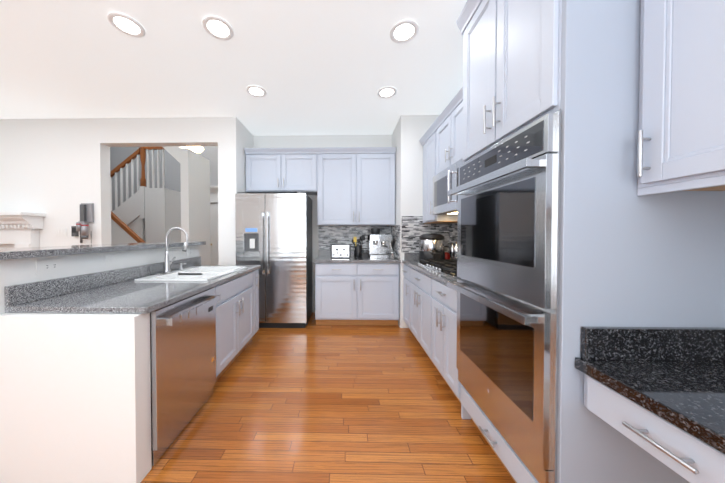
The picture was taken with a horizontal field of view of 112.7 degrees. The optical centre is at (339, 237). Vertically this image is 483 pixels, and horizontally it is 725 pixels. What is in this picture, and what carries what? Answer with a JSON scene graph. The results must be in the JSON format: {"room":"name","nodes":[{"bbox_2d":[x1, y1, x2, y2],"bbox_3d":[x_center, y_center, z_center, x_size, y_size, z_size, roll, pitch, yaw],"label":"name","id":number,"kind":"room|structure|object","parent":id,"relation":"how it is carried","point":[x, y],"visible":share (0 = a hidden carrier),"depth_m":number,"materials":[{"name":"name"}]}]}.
{"room":"kitchen","nodes":[
{"label":"kitchen","id":0,"kind":"room"},
{"bbox_2d":[0,309,151,482],"bbox_3d":[-1.354,0.815,1.246,0.695,0.852,0.095,0,1,1],"label":"wall","id":1,"kind":"structure","parent":0,"point":[75,397],"depth_m":1.20,"materials":[{"name":"white paint"}]},
{"bbox_2d":[0,245,198,308],"bbox_3d":[-1.786,0.664,2.049,0.158,1.130,1.740,0,1,1],"label":"wall","id":2,"kind":"structure","parent":0,"point":[12,271],"depth_m":1.59,"materials":[{"name":"white paint"}]},
{"bbox_2d":[36,258,63,274],"bbox_3d":[-1.716,0.170,1.431,0.008,0.085,0.130,0,1,1],"label":"outlet","id":3,"kind":"object","parent":2,"relation":"attached to","point":[47,266],"visible":1,"depth_m":1.42,"materials":[{"name":"white plastic"}]},
{"bbox_2d":[0,241,205,259],"bbox_3d":[-1.851,0.177,2.049,0.430,0.240,1.770,0,1,1],"label":"raised bar","id":4,"kind":"object","parent":2,"relation":"on","point":[20,253],"visible":0.65,"depth_m":1.58,"materials":[{"name":"grey stone"}]},
{"bbox_2d":[106,253,122,265],"bbox_3d":[-1.707,0.164,1.830,0.008,0.085,0.130,0,1,1],"label":"light switch","id":5,"kind":"object","parent":2,"relation":"attached to","point":[114,259],"visible":1,"depth_m":1.82,"materials":[{"name":"white plastic"}]},
{"bbox_2d":[188,246,191,255],"bbox_3d":[-1.690,0.151,2.730,0.008,0.115,0.075,0,1,1],"label":"outlet","id":6,"kind":"object","parent":2,"relation":"attached to","point":[189,250],"visible":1,"depth_m":2.72,"materials":[{"name":"white plastic"}]},
{"bbox_2d":[0,117,243,264],"bbox_3d":[-3.332,-1.590,3.348,3.890,5.600,0.140,0,1,1],"label":"wall","id":7,"kind":"structure","parent":0,"point":[57,171],"depth_m":3.29,"materials":[{"name":"white paint"}]},
{"bbox_2d":[0,212,45,247],"bbox_3d":[-4.656,0.440,3.201,1.250,1.545,0.260,0,1,1],"label":"mantel shelf","id":8,"kind":"object","parent":7,"relation":"attached to","point":[19,229],"visible":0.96,"depth_m":3.23,"materials":[{"name":"white wood"}]},
{"bbox_2d":[71,226,78,235],"bbox_3d":[-3.608,-0.089,3.288,0.070,0.140,0.030,0,1,1],"label":"thermostat","id":9,"kind":"object","parent":7,"relation":"attached to","point":[74,232],"visible":0.96,"depth_m":3.27,"materials":[{"name":"grey plastic"}]},
{"bbox_2d":[76,203,93,242],"bbox_3d":[-3.429,-0.198,3.235,0.151,0.540,0.126,0,1,1],"label":"dock","id":10,"kind":"object","parent":7,"relation":"attached to","point":[86,212],"visible":0.96,"depth_m":3.24,"materials":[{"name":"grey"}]},
{"bbox_2d":[110,146,217,211],"bbox_3d":[-4.255,-1.632,6.236,5.350,5.600,0.140,0,1,1],"label":"wall","id":11,"kind":"structure","parent":0,"point":[118,155],"depth_m":6.16,"materials":[{"name":"grey paint"}]},
{"bbox_2d":[210,186,218,264],"bbox_3d":[-2.878,-0.064,6.080,1.210,2.470,0.160,0,1,1],"label":"door frame","id":12,"kind":"structure","parent":11,"relation":"attached to","point":[214,225],"depth_m":6.11,"materials":[{"name":"white wood"}]},
{"bbox_2d":[163,146,210,264],"bbox_3d":[-3.302,-0.627,4.877,0.990,3.630,0.730,0,1,1],"label":"wall","id":13,"kind":"structure","parent":0,"point":[195,192],"depth_m":4.71,"materials":[{"name":"white paint"}]},
{"bbox_2d":[0,0,466,135],"bbox_3d":[-2.710,-3.043,2.144,8.600,2.860,7.940,0,1,1],"label":"ceiling","id":14,"kind":"structure","parent":0,"point":[321,67],"depth_m":2.22,"materials":[{"name":"white paint"}]},
{"bbox_2d":[107,12,144,37],"bbox_3d":[-1.597,-1.598,1.813,0.216,0.012,0.216,0,1,1],"label":"recessed light","id":15,"kind":"object","parent":14,"relation":"in","point":[125,24],"visible":0.98,"depth_m":1.80,"materials":[{"name":"white plastic"}]},
{"bbox_2d":[186,146,203,152],"bbox_3d":[-2.955,-3.088,4.919,0.320,2.650,0.320,0,1,1],"label":"light","id":16,"kind":"object","parent":14,"relation":"hanging from","point":[198,149],"visible":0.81,"depth_m":4.86,"materials":[{"name":"white"}]},
{"bbox_2d":[202,15,233,39],"bbox_3d":[-0.922,-1.598,1.839,0.216,0.012,0.216,0,1,1],"label":"recessed light","id":17,"kind":"object","parent":14,"relation":"in","point":[217,27],"visible":0.98,"depth_m":1.83,"materials":[{"name":"white plastic"}]},
{"bbox_2d":[246,85,266,96],"bbox_3d":[-0.910,-1.610,2.649,0.216,0.012,0.216,0,1,1],"label":"recessed light","id":18,"kind":"object","parent":14,"relation":"in","point":[255,91],"visible":1,"depth_m":2.64,"materials":[{"name":"white plastic"}]},
{"bbox_2d":[377,86,396,97],"bbox_3d":[0.530,-1.610,2.670,0.216,0.012,0.216,0,1,1],"label":"recessed light","id":19,"kind":"object","parent":14,"relation":"in","point":[387,92],"visible":1,"depth_m":2.66,"materials":[{"name":"white plastic"}]},
{"bbox_2d":[390,19,418,42],"bbox_3d":[0.505,-1.599,1.871,0.216,0.012,0.216,0,1,1],"label":"recessed light","id":20,"kind":"object","parent":14,"relation":"in","point":[404,31],"visible":1,"depth_m":1.86,"materials":[{"name":"white plastic"}]},
{"bbox_2d":[244,126,255,192],"bbox_3d":[-1.484,-1.610,4.751,0.250,5.600,2.720,0,1,1],"label":"wall","id":21,"kind":"structure","parent":0,"point":[249,140],"depth_m":3.59,"materials":[{"name":"white paint"}]},
{"bbox_2d":[256,134,391,311],"bbox_3d":[-0.195,-0.218,3.925,2.340,2.840,0.140,0,1,1],"label":"wall","id":22,"kind":"structure","parent":0,"point":[271,141],"depth_m":3.84,"materials":[{"name":"white paint"}]},
{"bbox_2d":[244,147,395,225],"bbox_3d":[-0.275,-0.742,3.652,2.190,1.115,0.390,0,1,1],"label":"upper cabinet","id":23,"kind":"object","parent":22,"relation":"attached to","point":[351,186],"visible":0.98,"depth_m":3.50,"materials":[{"name":"white paint"}]},
{"bbox_2d":[318,226,390,248],"bbox_3d":[0.250,0.001,3.844,1.163,0.371,0.008,0,1,1],"label":"wall tile","id":24,"kind":"structure","parent":22,"relation":"attached to","point":[328,236],"depth_m":3.84,"materials":[{"name":"tile"}]},
{"bbox_2d":[140,312,514,482],"bbox_3d":[-2.709,1.256,2.276,8.600,0.060,8.080,0,1,1],"label":"floor","id":25,"kind":"structure","parent":0,"point":[312,402],"depth_m":1.62,"materials":[{"name":"brown wood"}]},
{"bbox_2d":[111,211,144,243],"bbox_3d":[-4.224,-0.061,4.793,1.714,2.502,0.910,0,1,1],"label":"flight","id":26,"kind":"object","parent":25,"relation":"on","point":[122,231],"visible":0.04,"depth_m":4.35,"materials":[{"name":"white"}]},
{"bbox_2d":[110,147,146,240],"bbox_3d":[-5.046,-0.447,5.730,1.612,3.245,0.934,0,1,1],"label":"flight","id":27,"kind":"object","parent":25,"relation":"on","point":[129,212],"visible":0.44,"depth_m":5.29,"materials":[{"name":"white"}]},
{"bbox_2d":[144,147,180,241],"bbox_3d":[-4.020,-0.414,5.723,0.440,3.180,0.908,0,1,1],"label":"rail","id":28,"kind":"object","parent":25,"relation":"on","point":[162,210],"visible":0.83,"depth_m":5.27,"materials":[{"name":"white"}]},
{"bbox_2d":[150,287,220,465],"bbox_3d":[-1.233,0.811,1.593,0.675,0.849,0.598,0,1,1],"label":"dishwasher","id":29,"kind":"object","parent":25,"relation":"on","point":[183,353],"visible":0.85,"depth_m":1.47,"materials":[{"name":"grey metal"}]},
{"bbox_2d":[215,269,258,380],"bbox_3d":[-1.313,0.798,2.395,0.772,0.852,0.994,0,1,1],"label":"base cabinet","id":30,"kind":"object","parent":25,"relation":"on","point":[237,316],"visible":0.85,"depth_m":2.25,"materials":[{"name":"white paint"}]},
{"bbox_2d":[4,256,260,313],"bbox_3d":[-1.333,0.307,2.068,0.745,0.138,1.675,0,1,1],"label":"countertop","id":31,"kind":"structure","parent":30,"relation":"on","point":[119,291],"depth_m":1.47,"materials":[{"name":"grey stone"}]},
{"bbox_2d":[156,227,188,274],"bbox_3d":[-1.503,0.113,2.224,0.227,0.426,0.206,0,1,1],"label":"gooseneck faucet","id":32,"kind":"object","parent":31,"relation":"on","point":[168,263],"visible":1,"depth_m":2.21,"materials":[{"name":"silver metal"}]},
{"bbox_2d":[134,266,245,280],"bbox_3d":[-1.336,0.430,2.307,0.590,0.210,0.770,0,1,1],"label":"double-bowl sink","id":33,"kind":"object","parent":31,"relation":"in","point":[201,273],"visible":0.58,"depth_m":2.31,"materials":[{"name":"white ceramic"}]},
{"bbox_2d":[235,192,312,327],"bbox_3d":[-0.899,0.298,3.493,0.940,1.820,0.727,0,1,1],"label":"refrigerator","id":34,"kind":"object","parent":25,"relation":"on","point":[274,235],"visible":0.94,"depth_m":3.19,"materials":[{"name":"grey metal"}]},
{"bbox_2d":[315,263,398,324],"bbox_3d":[0.249,0.771,3.526,1.135,0.874,0.665,0,1,1],"label":"base cabinet","id":35,"kind":"object","parent":25,"relation":"on","point":[356,293],"visible":1,"depth_m":3.24,"materials":[{"name":"white paint"}]},
{"bbox_2d":[313,250,400,262],"bbox_3d":[0.243,0.263,3.530,1.163,0.140,0.643,0,1,1],"label":"countertop","id":36,"kind":"structure","parent":35,"relation":"on","point":[324,256],"depth_m":3.28,"materials":[{"name":"grey stone"}]},
{"bbox_2d":[331,245,350,257],"bbox_3d":[0.022,0.197,3.547,0.290,0.188,0.205,0,1,1],"label":"toaster","id":37,"kind":"object","parent":36,"relation":"on","point":[340,251],"visible":1,"depth_m":3.47,"materials":[{"name":"silver metal"}]},
{"bbox_2d":[352,235,364,256],"bbox_3d":[0.287,0.123,3.621,0.194,0.334,0.147,0,1,1],"label":"utensil crock","id":38,"kind":"object","parent":36,"relation":"on","point":[358,250],"visible":0.96,"depth_m":3.59,"materials":[{"name":"black ceramic"}]},
{"bbox_2d":[361,253,367,258],"bbox_3d":[0.365,0.255,3.451,0.100,0.075,0.100,0,1,1],"label":"box","id":39,"kind":"object","parent":36,"relation":"on","point":[364,255],"visible":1,"depth_m":3.40,"materials":[{"name":"black plastic"}]},
{"bbox_2d":[368,228,392,257],"bbox_3d":[0.610,0.073,3.575,0.324,0.435,0.437,0,1,1],"label":"espresso machine","id":40,"kind":"object","parent":36,"relation":"on","point":[379,246],"visible":0.98,"depth_m":3.51,"materials":[{"name":"silver metal"}]},
{"bbox_2d":[390,252,396,258],"bbox_3d":[0.757,0.247,3.363,0.092,0.095,0.065,0,1,1],"label":"milk jug","id":41,"kind":"object","parent":36,"relation":"on","point":[392,255],"visible":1,"depth_m":3.34,"materials":[{"name":"silver metal"}]},
{"bbox_2d":[402,264,410,328],"bbox_3d":[1.156,0.778,3.015,0.617,0.874,0.413,0,1,1],"label":"base cabinet","id":42,"kind":"object","parent":25,"relation":"on","point":[406,269],"depth_m":3.03,"materials":[{"name":"white paint"}]},
{"bbox_2d":[402,253,460,284],"bbox_3d":[1.139,0.279,2.427,0.628,0.140,1.574,0,1,1],"label":"countertop","id":43,"kind":"structure","parent":42,"relation":"on","point":[411,260],"depth_m":2.44,"materials":[{"name":"grey stone"}]},
{"bbox_2d":[419,234,444,261],"bbox_3d":[1.156,0.124,2.985,0.300,0.350,0.356,0,1,1],"label":"multi-cooker","id":44,"kind":"object","parent":43,"relation":"on","point":[431,246],"visible":0.9,"depth_m":2.89,"materials":[{"name":"silver metal"}]},
{"bbox_2d":[418,259,459,277],"bbox_3d":[1.143,0.282,2.338,0.480,0.054,0.910,0,1,1],"label":"gas cooktop","id":45,"kind":"object","parent":43,"relation":"in","point":[447,267],"visible":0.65,"depth_m":2.33,"materials":[{"name":"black metal"}]},
{"bbox_2d":[445,252,449,258],"bbox_3d":[1.374,0.242,3.106,0.130,0.112,0.130,0,1,1],"label":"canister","id":46,"kind":"object","parent":43,"relation":"on","point":[447,255],"visible":0.42,"depth_m":3.06,"materials":[{"name":"red plastic"}]},
{"bbox_2d":[450,243,454,258],"bbox_3d":[1.396,0.182,2.959,0.068,0.235,0.068,0,1,1],"label":"bottle","id":47,"kind":"object","parent":43,"relation":"on","point":[451,250],"visible":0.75,"depth_m":2.94,"materials":[{"name":"silver metal"}]},
{"bbox_2d":[453,242,456,258],"bbox_3d":[1.389,0.174,2.839,0.088,0.255,0.088,0,1,1],"label":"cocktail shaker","id":48,"kind":"object","parent":43,"relation":"on","point":[455,251],"visible":0.54,"depth_m":2.82,"materials":[{"name":"silver metal"}]},
{"bbox_2d":[410,268,433,363],"bbox_3d":[1.146,0.785,2.521,0.617,0.874,0.846,0,1,1],"label":"base cabinet","id":49,"kind":"object","parent":25,"relation":"on","point":[429,311],"depth_m":2.41,"materials":[{"name":"white paint"}]},
{"bbox_2d":[434,279,460,402],"bbox_3d":[1.134,0.794,1.940,0.617,0.874,0.588,0,1,1],"label":"base cabinet","id":50,"kind":"object","parent":25,"relation":"on","point":[445,297],"depth_m":1.85,"materials":[{"name":"white paint"}]},
{"bbox_2d":[456,0,724,482],"bbox_3d":[1.103,-0.104,1.256,0.655,2.690,0.755,0,1,1],"label":"tall cabinet","id":51,"kind":"object","parent":25,"relation":"on","point":[629,257],"visible":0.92,"depth_m":0.88,"materials":[{"name":"white paint"}]},
{"bbox_2d":[447,110,561,482],"bbox_3d":[1.058,0.251,1.262,0.683,1.454,0.731,0,1,1],"label":"double wall oven","id":52,"kind":"object","parent":51,"relation":"in","point":[507,190],"visible":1,"depth_m":1.06,"materials":[{"name":"grey metal"}]},
{"bbox_2d":[637,0,724,191],"bbox_3d":[1.239,-0.807,0.567,0.357,1.265,0.594,0,1,1],"label":"upper cabinet","id":53,"kind":"object","parent":51,"relation":"attached to","point":[681,139],"depth_m":0.75,"materials":[{"name":"white paint"}]},
{"bbox_2d":[584,373,724,482],"bbox_3d":[1.119,0.876,0.092,0.575,0.763,1.597,0,1,1],"label":"drawer","id":54,"kind":"object","parent":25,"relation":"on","point":[686,456],"visible":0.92,"depth_m":0.66,"materials":[{"name":"white paint"}]},
{"bbox_2d":[575,326,724,453],"bbox_3d":[1.130,0.415,0.086,0.553,0.155,1.597,0,1,1],"label":"countertop","id":55,"kind":"structure","parent":54,"relation":"on","point":[675,376],"depth_m":0.81,"materials":[{"name":"stone"}]},
{"bbox_2d":[392,127,395,225],"bbox_3d":[0.898,-0.213,3.589,0.140,2.840,0.450,0,1,1],"label":"wall","id":56,"kind":"structure","parent":0,"point":[394,132],"depth_m":3.53,"materials":[{"name":"white paint"}]},
{"bbox_2d":[391,225,399,259],"bbox_3d":[0.821,0.055,3.523,0.008,0.471,0.608,0,1,1],"label":"wall tile","id":57,"kind":"structure","parent":56,"relation":"attached to","point":[395,233],"depth_m":3.42,"materials":[{"name":"tile"}]},
{"bbox_2d":[396,115,438,327],"bbox_3d":[1.147,-0.209,3.279,0.650,2.840,0.140,0,1,1],"label":"wall","id":58,"kind":"structure","parent":0,"point":[410,129],"depth_m":3.20,"materials":[{"name":"white paint"}]},
{"bbox_2d":[401,216,448,251],"bbox_3d":[1.151,-0.046,3.205,0.636,0.483,0.008,0,1,1],"label":"wall tile","id":59,"kind":"structure","parent":58,"relation":"attached to","point":[414,228],"depth_m":3.20,"materials":[{"name":"tile"}]},
{"bbox_2d":[419,122,457,223],"bbox_3d":[1.276,-0.741,2.947,0.377,1.094,0.498,0,1,1],"label":"upper cabinet","id":60,"kind":"object","parent":58,"relation":"attached to","point":[428,140],"depth_m":2.91,"materials":[{"name":"white paint"}]},
{"bbox_2d":[435,90,462,174],"bbox_3d":[1.263,-0.980,2.313,0.377,0.599,0.764,0,1,1],"label":"upper cabinet","id":61,"kind":"object","parent":58,"relation":"attached to","point":[441,140],"depth_m":2.32,"materials":[{"name":"white paint"}]},
{"bbox_2d":[433,159,462,214],"bbox_3d":[1.219,-0.463,2.321,0.464,0.424,0.760,0,1,1],"label":"over-the-range microwave","id":62,"kind":"object","parent":61,"relation":"attached to","point":[445,180],"visible":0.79,"depth_m":2.36,"materials":[{"name":"grey metal"}]},
{"bbox_2d":[449,223,456,252],"bbox_3d":[1.449,-0.035,2.414,0.008,0.483,1.558,0,1,1],"label":"wall tile","id":63,"kind":"structure","parent":58,"relation":"attached to","point":[452,232],"depth_m":3.10,"materials":[{"name":"tile"}]}
]}

